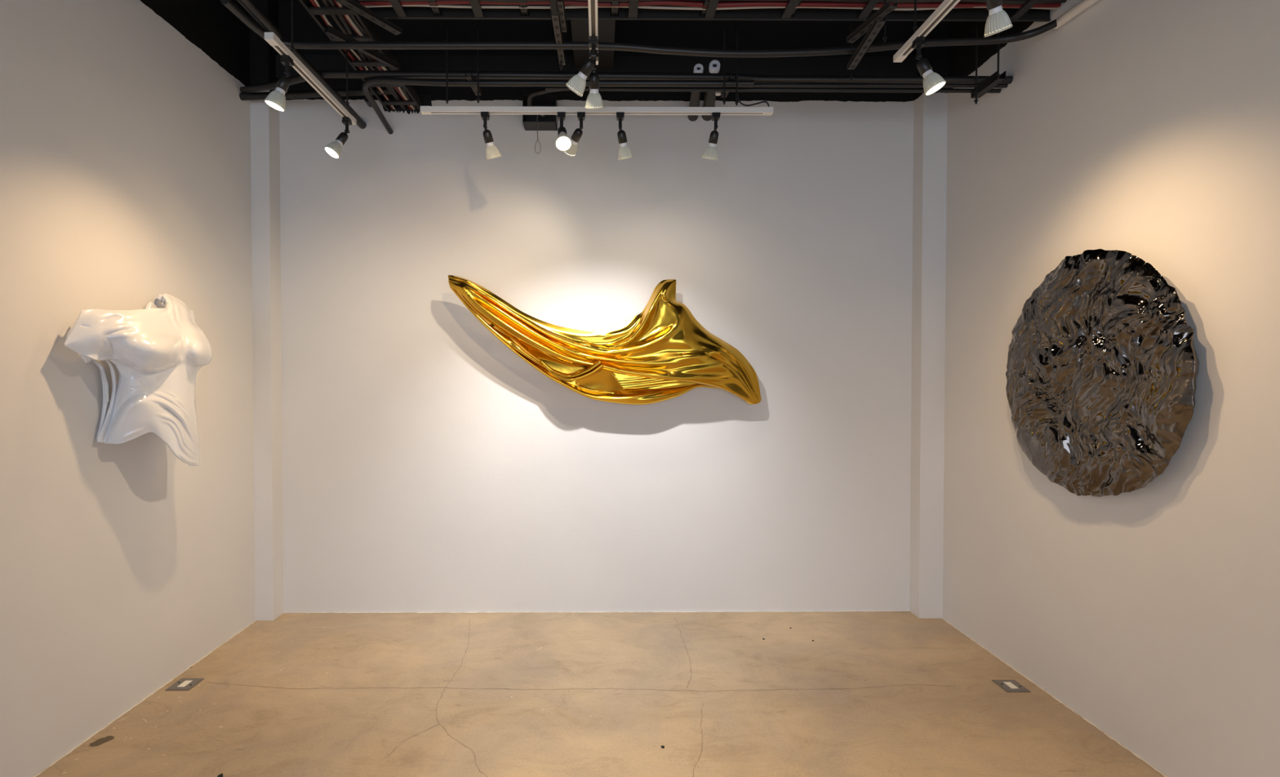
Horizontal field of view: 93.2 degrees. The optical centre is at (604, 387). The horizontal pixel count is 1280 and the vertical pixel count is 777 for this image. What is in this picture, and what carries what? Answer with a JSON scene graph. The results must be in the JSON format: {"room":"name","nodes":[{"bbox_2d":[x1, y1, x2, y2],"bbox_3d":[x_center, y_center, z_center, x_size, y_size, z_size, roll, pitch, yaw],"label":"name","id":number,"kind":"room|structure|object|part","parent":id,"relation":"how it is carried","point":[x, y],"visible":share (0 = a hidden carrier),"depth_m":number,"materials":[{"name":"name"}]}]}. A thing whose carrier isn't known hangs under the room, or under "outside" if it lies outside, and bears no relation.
{"room":"museum","nodes":[
{"label":"museum","id":0,"kind":"room"},
{"bbox_2d":[0,0,255,776],"bbox_3d":[-2.205,-0.430,0.296,0.150,3.850,7.035,0,1,0],"label":"wall","id":1,"kind":"structure","parent":0,"point":[126,182],"depth_m":2.63,"materials":[{"name":"white paint"}]},
{"bbox_2d":[64,293,212,466],"bbox_3d":[-2.023,-0.029,2.721,0.260,0.827,0.783,0,1,-4],"label":"sculpture","id":2,"kind":"object","parent":1,"relation":"attached to","point":[157,351],"visible":1,"depth_m":2.59,"materials":[{"name":"white paint"}]},
{"bbox_2d":[239,87,391,100],"bbox_3d":[-1.701,-1.739,3.581,0.902,0.080,0.040,0,1,0],"label":"conduit pipe","id":3,"kind":"object","parent":1,"relation":"attached to","point":[351,91],"visible":0.7,"depth_m":3.56,"materials":[{"name":"black metal"}]},
{"bbox_2d":[277,0,825,2],"bbox_3d":[-0.002,-2.415,0.278,4.556,0.120,7.335,0,1,0],"label":"ceiling","id":4,"kind":"structure","parent":0,"point":[277,0],"depth_m":3.78,"materials":[{"name":"black paint"}]},
{"bbox_2d":[289,0,294,52],"bbox_3d":[-1.301,-1.895,2.511,0.016,0.994,0.018,0,1,0],"label":"rod","id":5,"kind":"object","parent":4,"relation":"hanging from","point":[291,47],"visible":1,"depth_m":2.51,"materials":[{"name":"black metal"}]},
{"bbox_2d":[264,31,356,124],"bbox_3d":[-1.371,-1.440,2.882,0.037,0.028,0.838,0,1,0],"label":"track","id":6,"kind":"object","parent":5,"relation":"hanging from","point":[270,37],"visible":0.82,"depth_m":2.78,"materials":[{"name":"white metal"}]},
{"bbox_2d":[264,54,293,111],"bbox_3d":[-1.403,-1.309,2.595,0.107,0.230,0.082,0,1,0],"label":"track spotlight","id":7,"kind":"object","parent":6,"relation":"hanging from","point":[276,99],"visible":1,"depth_m":2.59,"materials":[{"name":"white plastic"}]},
{"bbox_3d":[-1.408,-1.237,2.599,0.082,0.062,0.082,20,-5,-15],"label":"bulb","id":8,"kind":"part","parent":7,"relation":"part of","materials":[{"name":"white"}]},
{"bbox_3d":[-1.369,-1.371,2.608,0.020,0.054,0.018,0,1,0],"label":"arm","id":9,"kind":"part","parent":7,"relation":"part of","materials":[{"name":"black plastic"}]},
{"bbox_2d":[324,116,351,159],"bbox_3d":[-1.411,-1.322,3.200,0.082,0.223,0.137,1,1,39],"label":"track spotlight","id":10,"kind":"object","parent":6,"relation":"hanging from","point":[334,148],"visible":1,"depth_m":3.19,"materials":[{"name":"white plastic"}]},
{"bbox_3d":[-1.421,-1.257,3.185,0.082,0.062,0.082,38,-23,-34],"label":"bulb","id":11,"kind":"part","parent":10,"relation":"part of","materials":[{"name":"white glass"}]},
{"bbox_3d":[-1.373,-1.381,3.223,0.020,0.054,0.018,0,1,0],"label":"arm","id":12,"kind":"part","parent":10,"relation":"part of","materials":[{"name":"black plastic"}]},
{"bbox_2d":[345,49,349,106],"bbox_3d":[-1.285,-1.901,3.011,0.016,0.998,0.018,0,1,0],"label":"rod","id":13,"kind":"object","parent":4,"relation":"hanging from","point":[347,103],"visible":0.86,"depth_m":3.01,"materials":[{"name":"black metal"}]},
{"bbox_2d":[445,4,448,103],"bbox_3d":[-0.799,-1.922,3.064,0.016,0.958,0.018,0,1,0],"label":"rod","id":14,"kind":"object","parent":4,"relation":"hanging from","point":[446,27],"visible":0.86,"depth_m":3.07,"materials":[{"name":"black metal"}]},
{"bbox_2d":[476,19,479,102],"bbox_3d":[-0.645,-1.928,3.084,0.016,0.946,0.018,0,1,0],"label":"rod","id":15,"kind":"object","parent":4,"relation":"hanging from","point":[477,20],"visible":0.86,"depth_m":3.09,"materials":[{"name":"black metal"}]},
{"bbox_2d":[722,0,725,104],"bbox_3d":[0.616,-1.926,3.093,0.016,0.950,0.018,0,1,0],"label":"rod","id":16,"kind":"object","parent":4,"relation":"hanging from","point":[724,38],"visible":0.86,"depth_m":3.09,"materials":[{"name":"black metal"}]},
{"bbox_2d":[734,0,738,106],"bbox_3d":[0.675,-1.919,3.073,0.016,0.965,0.018,0,1,0],"label":"rod","id":17,"kind":"object","parent":4,"relation":"hanging from","point":[736,102],"visible":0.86,"depth_m":3.07,"materials":[{"name":"black metal"}]},
{"bbox_2d":[420,106,773,115],"bbox_3d":[-0.036,-1.407,3.077,1.788,0.028,0.037,0,1,0],"label":"track","id":18,"kind":"object","parent":17,"relation":"hanging from","point":[428,110],"visible":0.98,"depth_m":3.06,"materials":[{"name":"white metal"}]},
{"bbox_2d":[480,111,501,159],"bbox_3d":[-0.580,-1.283,3.112,0.094,0.227,0.113,0,1,0],"label":"track spotlight","id":19,"kind":"object","parent":18,"relation":"hanging from","point":[491,150],"visible":1,"depth_m":3.09,"materials":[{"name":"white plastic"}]},
{"bbox_3d":[-0.606,-1.343,3.074,0.018,0.054,0.020,0,1,0],"label":"arm","id":20,"kind":"part","parent":19,"relation":"part of","materials":[{"name":"black plastic"}]},
{"bbox_3d":[-0.579,-1.214,3.121,0.082,0.062,0.082,1,27,31],"label":"bulb","id":21,"kind":"part","parent":19,"relation":"part of","materials":[{"name":"white"}]},
{"bbox_2d":[555,111,571,151],"bbox_3d":[-0.202,-1.287,3.026,0.082,0.217,0.144,0,1,0],"label":"track spotlight","id":22,"kind":"object","parent":18,"relation":"hanging from","point":[563,142],"visible":1,"depth_m":3.00,"materials":[{"name":"black plastic"}]},
{"bbox_3d":[-0.218,-1.343,3.077,0.018,0.054,0.020,0,1,0],"label":"arm","id":23,"kind":"part","parent":22,"relation":"part of","materials":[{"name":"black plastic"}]},
{"bbox_3d":[-0.205,-1.227,3.005,0.082,0.062,0.082,0,-38,-10],"label":"bulb","id":24,"kind":"part","parent":22,"relation":"part of","materials":[{"name":"white glass"}]},
{"bbox_2d":[563,111,585,156],"bbox_3d":[-0.160,-1.302,3.125,0.082,0.190,0.173,0,1,-27],"label":"track spotlight","id":25,"kind":"object","parent":18,"relation":"hanging from","point":[576,135],"visible":0.69,"depth_m":3.10,"materials":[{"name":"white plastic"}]},
{"bbox_3d":[-0.175,-1.258,3.162,0.082,0.082,0.062,-1,-32,-35],"label":"bulb","id":26,"kind":"part","parent":25,"relation":"part of","materials":[{"name":"white"}]},
{"bbox_3d":[-0.117,-1.343,3.078,0.018,0.054,0.020,0,1,0],"label":"arm","id":27,"kind":"part","parent":25,"relation":"part of","materials":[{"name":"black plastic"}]},
{"bbox_2d":[616,111,633,159],"bbox_3d":[0.107,-1.283,3.117,0.092,0.227,0.113,0,1,0],"label":"track spotlight","id":28,"kind":"object","parent":18,"relation":"hanging from","point":[624,151],"visible":1,"depth_m":3.09,"materials":[{"name":"black plastic"}]},
{"bbox_3d":[0.081,-1.343,3.079,0.018,0.054,0.020,0,1,0],"label":"arm","id":29,"kind":"part","parent":28,"relation":"part of","materials":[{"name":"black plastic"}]},
{"bbox_3d":[0.106,-1.214,3.125,0.082,0.062,0.082,1,26,30],"label":"bulb","id":30,"kind":"part","parent":28,"relation":"part of","materials":[{"name":"white"}]},
{"bbox_2d":[702,112,719,160],"bbox_3d":[0.547,-1.283,3.120,0.082,0.228,0.114,0,1,0],"label":"track spotlight","id":31,"kind":"object","parent":18,"relation":"hanging from","point":[710,153],"visible":1,"depth_m":3.10,"materials":[{"name":"black plastic"}]},
{"bbox_3d":[0.551,-1.213,3.129,0.082,0.062,0.082,0,25,-22],"label":"bulb","id":32,"kind":"part","parent":31,"relation":"part of","materials":[{"name":"white"}]},
{"bbox_3d":[0.569,-1.343,3.082,0.018,0.054,0.020,0,1,0],"label":"arm","id":33,"kind":"part","parent":31,"relation":"part of","materials":[{"name":"black plastic"}]},
{"bbox_2d":[737,92,769,106],"bbox_3d":[0.758,-1.467,3.081,0.170,0.073,0.008,0,1,0],"label":"cable","id":34,"kind":"object","parent":18,"relation":"attached to","point":[739,100],"visible":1,"depth_m":3.08,"materials":[{"name":"black plastic"}]},
{"bbox_2d":[849,21,853,81],"bbox_3d":[1.240,-1.968,3.026,0.016,0.864,0.018,0,1,0],"label":"rod","id":35,"kind":"object","parent":4,"relation":"hanging from","point":[851,22],"visible":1,"depth_m":3.03,"materials":[{"name":"black metal"}]},
{"bbox_2d":[882,0,887,42],"bbox_3d":[1.269,-1.979,2.726,0.016,0.832,0.018,0,1,0],"label":"rod","id":36,"kind":"object","parent":4,"relation":"hanging from","point":[885,37],"visible":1,"depth_m":2.73,"materials":[{"name":"black metal"}]},
{"bbox_2d":[846,0,897,43],"bbox_3d":[1.203,-1.646,2.731,0.040,0.023,0.291,0,1,-14],"label":"strut","id":37,"kind":"object","parent":36,"relation":"hanging from","point":[886,9],"visible":0.89,"depth_m":2.71,"materials":[{"name":"grey metal"}]},
{"bbox_2d":[912,0,917,31],"bbox_3d":[1.278,-1.927,2.477,0.016,0.928,0.018,0,1,0],"label":"rod","id":38,"kind":"object","parent":4,"relation":"hanging from","point":[914,27],"visible":0.96,"depth_m":2.48,"materials":[{"name":"black metal"}]},
{"bbox_2d":[893,0,959,62],"bbox_3d":[1.288,-1.422,1.815,0.037,0.028,1.660,0,1,0],"label":"track","id":39,"kind":"object","parent":38,"relation":"hanging from","point":[946,6],"visible":1,"depth_m":2.39,"materials":[{"name":"white metal"}]},
{"bbox_2d":[911,35,946,95],"bbox_3d":[1.323,-1.308,2.449,0.117,0.228,0.082,0,1,0],"label":"track spotlight","id":40,"kind":"object","parent":39,"relation":"hanging from","point":[933,82],"visible":1,"depth_m":2.45,"materials":[{"name":"black plastic"}]},
{"bbox_3d":[1.284,-1.369,2.468,0.020,0.054,0.018,0,1,0],"label":"arm","id":41,"kind":"part","parent":40,"relation":"part of","materials":[{"name":"black plastic"}]},
{"bbox_3d":[1.332,-1.238,2.454,0.082,0.062,0.082,-26,-7,17],"label":"bulb","id":42,"kind":"part","parent":40,"relation":"part of","materials":[{"name":"white glass"}]},
{"bbox_2d":[983,0,1013,37],"bbox_3d":[1.315,-1.302,2.040,0.132,0.225,0.082,-1,1,-29],"label":"track spotlight","id":43,"kind":"object","parent":39,"relation":"hanging from","point":[998,20],"visible":1,"depth_m":2.02,"materials":[{"name":"black plastic"}]},
{"bbox_2d":[973,21,977,104],"bbox_3d":[1.913,-1.929,3.101,0.016,0.944,0.018,0,1,0],"label":"rod","id":44,"kind":"object","parent":4,"relation":"hanging from","point":[975,100],"visible":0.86,"depth_m":3.10,"materials":[{"name":"black metal"}]},
{"bbox_2d":[995,32,999,79],"bbox_3d":[1.960,-1.967,3.001,0.016,0.866,0.018,0,1,0],"label":"rod","id":45,"kind":"object","parent":4,"relation":"hanging from","point":[997,75],"visible":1,"depth_m":3.00,"materials":[{"name":"black metal"}]},
{"bbox_2d":[970,71,1005,97],"bbox_3d":[1.983,-1.562,3.123,0.048,0.040,0.209,0,1,0],"label":"strut","id":46,"kind":"object","parent":45,"relation":"hanging from","point":[991,82],"visible":1,"depth_m":3.10,"materials":[{"name":"black metal"}]},
{"bbox_2d":[278,1,914,613],"bbox_3d":[-0.025,-0.489,3.902,4.556,3.850,0.150,0,1,0],"label":"wall","id":47,"kind":"structure","parent":0,"point":[428,466],"depth_m":3.83,"materials":[{"name":"white paint"}]},
{"bbox_2d":[236,0,366,128],"bbox_3d":[-1.514,-1.631,2.831,0.048,0.048,1.935,0,1,0],"label":"conduit pipe","id":48,"kind":"object","parent":47,"relation":"attached to","point":[250,6],"visible":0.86,"depth_m":2.93,"materials":[{"name":"black"}]},
{"bbox_2d":[298,0,422,112],"bbox_3d":[-1.245,-1.746,3.106,0.219,0.060,1.385,0,1,0],"label":"cable tray","id":49,"kind":"object","parent":47,"relation":"attached to","point":[315,12],"visible":0.65,"depth_m":3.07,"materials":[{"name":"black metal"}]},
{"bbox_2d":[309,0,393,110],"bbox_3d":[-1.321,-1.739,3.056,0.042,0.020,1.487,0,1,0],"label":"cable","id":50,"kind":"object","parent":49,"relation":"in","point":[351,56],"visible":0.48,"depth_m":3.17,"materials":[{"name":"red plastic"}]},
{"bbox_2d":[313,0,395,110],"bbox_3d":[-1.303,-1.735,3.056,0.035,0.012,1.486,0,1,-1],"label":"cable","id":51,"kind":"object","parent":49,"relation":"in","point":[315,1],"visible":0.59,"depth_m":3.13,"materials":[{"name":"beige plastic"}]},
{"bbox_2d":[324,24,399,70],"bbox_3d":[-1.184,-1.664,2.973,0.030,0.030,0.402,1,1,32],"label":"bar","id":52,"kind":"object","parent":49,"relation":"attached to","point":[331,31],"visible":0.86,"depth_m":2.98,"materials":[{"name":"black metal"}]},
{"bbox_2d":[321,0,404,110],"bbox_3d":[-1.262,-1.740,3.056,0.038,0.022,1.486,0,1,0],"label":"cable","id":53,"kind":"object","parent":49,"relation":"in","point":[326,2],"visible":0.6,"depth_m":2.92,"materials":[{"name":"black plastic"}]},
{"bbox_2d":[327,0,406,110],"bbox_3d":[-1.240,-1.741,3.056,0.045,0.024,1.486,0,1,0],"label":"cable","id":54,"kind":"object","parent":49,"relation":"in","point":[331,2],"visible":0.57,"depth_m":2.93,"materials":[{"name":"black plastic"}]},
{"bbox_2d":[333,0,402,35],"bbox_3d":[-1.076,-1.695,2.744,0.045,0.021,0.346,1,1,33],"label":"bar","id":55,"kind":"object","parent":49,"relation":"attached to","point":[353,5],"visible":1,"depth_m":2.75,"materials":[{"name":"black metal"}]},
{"bbox_2d":[333,0,412,110],"bbox_3d":[-1.213,-1.737,3.057,0.034,0.016,1.486,0,1,0],"label":"cable","id":56,"kind":"object","parent":49,"relation":"in","point":[336,3],"visible":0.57,"depth_m":3.27,"materials":[{"name":"red plastic"}]},
{"bbox_2d":[336,1,414,110],"bbox_3d":[-1.196,-1.738,3.057,0.033,0.018,1.486,0,1,0],"label":"cable","id":57,"kind":"object","parent":49,"relation":"in","point":[348,16],"visible":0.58,"depth_m":2.95,"materials":[{"name":"beige plastic"}]},
{"bbox_2d":[350,14,418,110],"bbox_3d":[-1.167,-1.739,3.057,0.043,0.020,1.486,0,1,0],"label":"cable","id":58,"kind":"object","parent":49,"relation":"in","point":[357,22],"visible":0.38,"depth_m":2.94,"materials":[{"name":"black plastic"}]},
{"bbox_3d":[-1.142,-1.746,3.107,0.014,0.060,1.385,0,1,0],"label":"rail","id":59,"kind":"part","parent":49,"relation":"part of","materials":[{"name":"black metal"}]},
{"bbox_2d":[382,94,431,114],"bbox_3d":[-1.249,-1.775,3.795,0.335,0.120,0.001,0,1,0],"label":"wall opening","id":60,"kind":"structure","parent":47,"relation":"attached to","point":[426,99],"depth_m":3.80,"materials":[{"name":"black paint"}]},
{"bbox_2d":[522,94,557,153],"bbox_3d":[-0.396,-1.601,3.739,0.202,0.354,0.135,0,1,0],"label":"junction box","id":61,"kind":"object","parent":47,"relation":"attached to","point":[531,122],"visible":0.81,"depth_m":3.75,"materials":[{"name":"black metal"}]},
{"bbox_3d":[-0.406,-1.554,3.682,0.038,0.262,0.005,0,1,0],"label":"hanging chain","id":62,"kind":"part","parent":61,"relation":"part of","materials":[{"name":"grey metal"}]},
{"bbox_3d":[-0.396,-1.696,3.740,0.202,0.163,0.130,0,1,0],"label":"casing","id":63,"kind":"part","parent":61,"relation":"part of","materials":[{"name":"black metal"}]},
{"bbox_2d":[361,76,754,134],"bbox_3d":[-0.358,-1.618,3.238,2.236,0.077,0.547,0,1,16],"label":"conduit pipe","id":64,"kind":"object","parent":47,"relation":"attached to","point":[369,100],"visible":0.98,"depth_m":3.18,"materials":[{"name":"black metal"}]},
{"bbox_2d":[464,72,481,95],"bbox_3d":[-0.703,-1.624,3.243,0.034,0.023,0.209,0,1,3],"label":"strut","id":65,"kind":"object","parent":64,"relation":"attached to","point":[471,77],"visible":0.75,"depth_m":3.25,"materials":[{"name":"grey metal"}]},
{"bbox_2d":[569,4,615,68],"bbox_3d":[-0.059,-2.058,2.884,0.240,0.180,1.835,0,1,0],"label":"air duct","id":66,"kind":"object","parent":47,"relation":"attached to","point":[580,28],"visible":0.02,"depth_m":3.42,"materials":[{"name":"black metal"}]},
{"bbox_2d":[275,54,917,80],"bbox_3d":[-0.024,-1.993,3.783,4.256,0.140,0.040,0,1,0],"label":"beam","id":67,"kind":"structure","parent":47,"relation":"attached to","point":[798,65],"depth_m":3.77,"materials":[{"name":"black metal"}]},
{"bbox_2d":[448,275,761,404],"bbox_3d":[0.024,-0.280,3.698,1.916,0.778,0.306,0,1,0],"label":"sculpture","id":68,"kind":"object","parent":47,"relation":"attached to","point":[662,353],"visible":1,"depth_m":3.63,"materials":[{"name":"gold metal"}]},
{"bbox_3d":[-0.030,-0.044,3.657,0.315,0.151,0.062,0,1,0],"label":"folded panel","id":69,"kind":"part","parent":68,"relation":"part of","materials":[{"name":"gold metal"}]},
{"bbox_2d":[688,63,703,121],"bbox_3d":[0.540,-1.724,3.557,0.065,0.104,0.515,0,1,4],"label":"pipe","id":70,"kind":"object","parent":47,"relation":"attached to","point":[695,95],"visible":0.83,"depth_m":3.56,"materials":[{"name":"grey metal"}]},
{"bbox_2d":[701,59,719,120],"bbox_3d":[0.624,-1.735,3.558,0.075,0.124,0.517,0,1,6],"label":"pipe","id":71,"kind":"object","parent":47,"relation":"attached to","point":[714,65],"visible":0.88,"depth_m":3.55,"materials":[{"name":"grey metal"}]},
{"bbox_2d":[33,611,1167,776],"bbox_3d":[-0.002,1.544,0.343,4.556,0.101,7.335,0,1,0],"label":"floor","id":72,"kind":"structure","parent":0,"point":[873,694],"depth_m":2.78,"materials":[{"name":"brown concrete"}]},
{"bbox_2d":[164,678,204,690],"bbox_3d":[-2.044,1.448,2.945,0.112,0.006,0.112,0,1,0],"label":"socket","id":73,"kind":"object","parent":72,"relation":"on","point":[183,684],"visible":1,"depth_m":2.94,"materials":[{"name":"grey metal"}]},
{"bbox_2d":[177,680,191,687],"bbox_3d":[-2.044,1.446,2.945,0.034,0.001,0.060,0,1,0],"label":"outlet","id":74,"kind":"object","parent":73,"relation":"attached to","point":[183,683],"depth_m":2.94,"materials":[{"name":"white"}]},
{"bbox_2d":[249,0,284,620],"bbox_3d":[-2.096,-0.487,3.753,0.112,3.850,0.122,0,1,0],"label":"column","id":75,"kind":"structure","parent":72,"relation":"on","point":[264,119],"depth_m":3.71,"materials":[{"name":"white paint"}]},
{"bbox_2d":[909,21,948,618],"bbox_3d":[2.030,-0.487,3.783,0.148,3.850,0.115,0,1,0],"label":"column","id":76,"kind":"structure","parent":72,"relation":"on","point":[931,111],"depth_m":3.74,"materials":[{"name":"white paint"}]},
{"bbox_2d":[991,680,1031,692],"bbox_3d":[1.972,1.449,2.930,0.112,0.006,0.112,0,1,0],"label":"socket","id":77,"kind":"object","parent":72,"relation":"on","point":[1008,686],"visible":1,"depth_m":2.92,"materials":[{"name":"grey metal"}]},
{"bbox_2d":[1004,682,1018,688],"bbox_3d":[1.972,1.446,2.930,0.034,0.001,0.060,0,1,0],"label":"outlet","id":78,"kind":"object","parent":77,"relation":"attached to","point":[1008,685],"depth_m":2.92,"materials":[{"name":"white plastic"}]},
{"bbox_2d":[942,0,1279,776],"bbox_3d":[2.201,-0.430,0.325,0.150,3.850,7.035,0,1,0],"label":"wall","id":79,"kind":"structure","parent":0,"point":[1148,130],"depth_m":2.41,"materials":[{"name":"white paint"}]},
{"bbox_2d":[240,70,1013,93],"bbox_3d":[-0.042,-1.674,3.207,4.294,0.200,0.343,0,1,6],"label":"conduit pipe","id":80,"kind":"object","parent":79,"relation":"attached to","point":[295,79],"visible":0.72,"depth_m":3.20,"materials":[{"name":"black"}]},
{"bbox_2d":[720,75,736,97],"bbox_3d":[0.671,-1.625,3.267,0.034,0.023,0.212,0,1,-3],"label":"strut","id":81,"kind":"object","parent":80,"relation":"attached to","point":[729,78],"visible":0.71,"depth_m":3.32,"materials":[{"name":"grey metal"}]},
{"bbox_2d":[527,86,701,106],"bbox_3d":[0.084,-1.675,3.379,1.181,0.073,0.227,0,1,15],"label":"conduit pipe","id":82,"kind":"object","parent":81,"relation":"on","point":[541,91],"visible":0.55,"depth_m":3.44,"materials":[{"name":"black metal"}]},
{"bbox_2d":[715,91,721,96],"bbox_3d":[0.638,-1.660,3.377,0.038,0.050,0.038,0,1,0],"label":"stub","id":83,"kind":"object","parent":81,"relation":"on","point":[717,93],"visible":0.31,"depth_m":3.37,"materials":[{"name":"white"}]},
{"bbox_2d":[220,0,1057,57],"bbox_3d":[0.268,-1.610,2.643,3.640,0.151,0.438,0,1,0],"label":"conduit pipe","id":84,"kind":"object","parent":79,"relation":"attached to","point":[228,4],"visible":0.91,"depth_m":2.82,"materials":[{"name":"black metal"}]},
{"bbox_2d":[846,16,886,69],"bbox_3d":[1.175,-1.541,2.721,0.040,0.023,0.394,0,1,5],"label":"strut","id":85,"kind":"object","parent":84,"relation":"attached to","point":[876,27],"visible":1,"depth_m":2.69,"materials":[{"name":"grey metal"}]},
{"bbox_2d":[364,0,1051,22],"bbox_3d":[0.493,-1.759,2.643,3.235,0.060,0.461,0,1,0],"label":"cable tray","id":86,"kind":"object","parent":79,"relation":"attached to","point":[397,11],"depth_m":2.85,"materials":[{"name":"black metal"}]},
{"bbox_3d":[-0.781,-1.754,2.641,0.036,0.023,0.450,0,1,0],"label":"slotted bracket","id":87,"kind":"part","parent":86,"relation":"part of","materials":[{"name":"grey metal"}]},
{"bbox_3d":[-0.372,-1.754,2.641,0.036,0.023,0.450,0,1,0],"label":"slotted bracket","id":88,"kind":"part","parent":86,"relation":"part of","materials":[{"name":"grey metal"}]},
{"bbox_3d":[0.050,-1.754,2.641,0.036,0.023,0.450,0,1,0],"label":"slotted bracket","id":89,"kind":"part","parent":86,"relation":"part of","materials":[{"name":"grey metal"}]},
{"bbox_3d":[0.471,-1.754,2.641,0.036,0.023,0.450,0,1,0],"label":"slotted bracket","id":90,"kind":"part","parent":86,"relation":"part of","materials":[{"name":"grey metal"}]},
{"bbox_2d":[359,0,1061,8],"bbox_3d":[0.487,-1.756,2.765,3.206,0.024,0.041,0,1,0],"label":"cable","id":91,"kind":"object","parent":86,"relation":"in","point":[668,2],"visible":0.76,"depth_m":2.76,"materials":[{"name":"red plastic"}]},
{"bbox_2d":[364,4,1057,10],"bbox_3d":[0.487,-1.750,2.781,3.206,0.012,0.036,0,1,0],"label":"cable","id":92,"kind":"object","parent":86,"relation":"in","point":[428,6],"visible":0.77,"depth_m":2.78,"materials":[{"name":"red plastic"}]},
{"bbox_2d":[357,0,1066,4],"bbox_3d":[0.488,-1.755,2.732,3.206,0.024,0.048,0,1,0],"label":"cable","id":93,"kind":"object","parent":86,"relation":"in","point":[1005,2],"visible":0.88,"depth_m":2.73,"materials":[{"name":"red plastic"}]},
{"bbox_3d":[0.875,-1.754,2.641,0.036,0.023,0.450,0,1,0],"label":"slotted bracket","id":94,"kind":"part","parent":86,"relation":"part of","materials":[{"name":"grey metal"}]},
{"bbox_2d":[545,86,1000,93],"bbox_3d":[0.894,-1.598,3.253,2.428,0.061,0.037,0,1,1],"label":"conduit pipe","id":95,"kind":"object","parent":79,"relation":"attached to","point":[547,88],"visible":0.81,"depth_m":3.25,"materials":[{"name":"black metal"}]},
{"bbox_2d":[737,83,1008,88],"bbox_3d":[1.412,-1.600,3.206,1.394,0.062,0.021,0,1,3],"label":"conduit pipe","id":96,"kind":"object","parent":79,"relation":"attached to","point":[755,85],"visible":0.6,"depth_m":3.21,"materials":[{"name":"black metal"}]},
{"bbox_2d":[1053,0,1099,29],"bbox_3d":[2.081,-1.654,2.571,0.042,0.067,0.425,0,1,0],"label":"pipe sleeve","id":97,"kind":"object","parent":79,"relation":"attached to","point":[1082,5],"visible":1,"depth_m":2.66,"materials":[{"name":"beige plastic"}]},
{"bbox_2d":[1005,248,1199,497],"bbox_3d":[2.049,-0.055,2.594,0.126,1.058,0.999,0,1,0],"label":"disc sculpture","id":98,"kind":"object","parent":79,"relation":"attached to","point":[1103,365],"visible":1,"depth_m":2.47,"materials":[{"name":"black metal"}]},
{"bbox_3d":[-0.052,-1.895,2.589,0.016,0.997,0.018,0,1,0],"label":"rod","id":99,"kind":"object","parent":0,"visible":0},
{"bbox_2d":[587,0,598,65],"bbox_3d":[-0.040,-1.422,1.822,0.037,0.028,1.690,0,1,0],"label":"track","id":100,"kind":"object","parent":99,"relation":"hanging from","point":[593,4],"visible":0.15,"depth_m":2.33,"materials":[{"name":"white metal"}]},
{"bbox_2d":[565,35,598,96],"bbox_3d":[-0.084,-1.318,2.504,0.159,0.210,0.082,1,1,28],"label":"track spotlight","id":101,"kind":"object","parent":100,"relation":"hanging from","point":[577,83],"visible":1,"depth_m":2.48,"materials":[{"name":"black plastic"}]},
{"bbox_3d":[-0.111,-1.262,2.517,0.082,0.062,0.082,-1,46,-53],"label":"bulb","id":102,"kind":"part","parent":101,"relation":"part of","materials":[{"name":"white glass"}]},
{"bbox_3d":[-0.044,-1.369,2.464,0.020,0.054,0.018,0,1,0],"label":"arm","id":103,"kind":"part","parent":101,"relation":"part of","materials":[{"name":"black plastic"}]},
{"bbox_2d":[585,49,604,109],"bbox_3d":[-0.043,-1.312,2.611,0.082,0.225,0.127,0,1,0],"label":"track spotlight","id":104,"kind":"object","parent":100,"relation":"hanging from","point":[593,101],"visible":0.98,"depth_m":2.59,"materials":[{"name":"black plastic"}]},
{"bbox_3d":[-0.045,-1.371,2.566,0.020,0.054,0.018,0,1,0],"label":"arm","id":105,"kind":"part","parent":104,"relation":"part of","materials":[{"name":"black plastic"}]},
{"bbox_3d":[-0.044,-1.245,2.625,0.082,0.062,0.082,0,29,1],"label":"bulb","id":106,"kind":"part","parent":104,"relation":"part of","materials":[{"name":"white"}]},
{"bbox_3d":[-0.213,-1.981,2.966,0.016,0.837,0.018,0,1,0],"label":"rod","id":107,"kind":"object","parent":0,"visible":0},
{"bbox_2d":[551,10,565,65],"bbox_3d":[-0.210,-1.607,2.797,0.035,0.023,0.414,0,1,1],"label":"strut","id":108,"kind":"object","parent":107,"relation":"hanging from","point":[556,22],"visible":0.99,"depth_m":2.75,"materials":[{"name":"grey metal"}]},
{"bbox_2d":[556,0,567,31],"bbox_3d":[-0.184,-1.624,2.640,0.030,0.023,0.221,0,1,1],"label":"strut","id":109,"kind":"object","parent":108,"relation":"attached to","point":[560,5],"visible":0.89,"depth_m":2.62,"materials":[{"name":"grey metal"}]}
]}

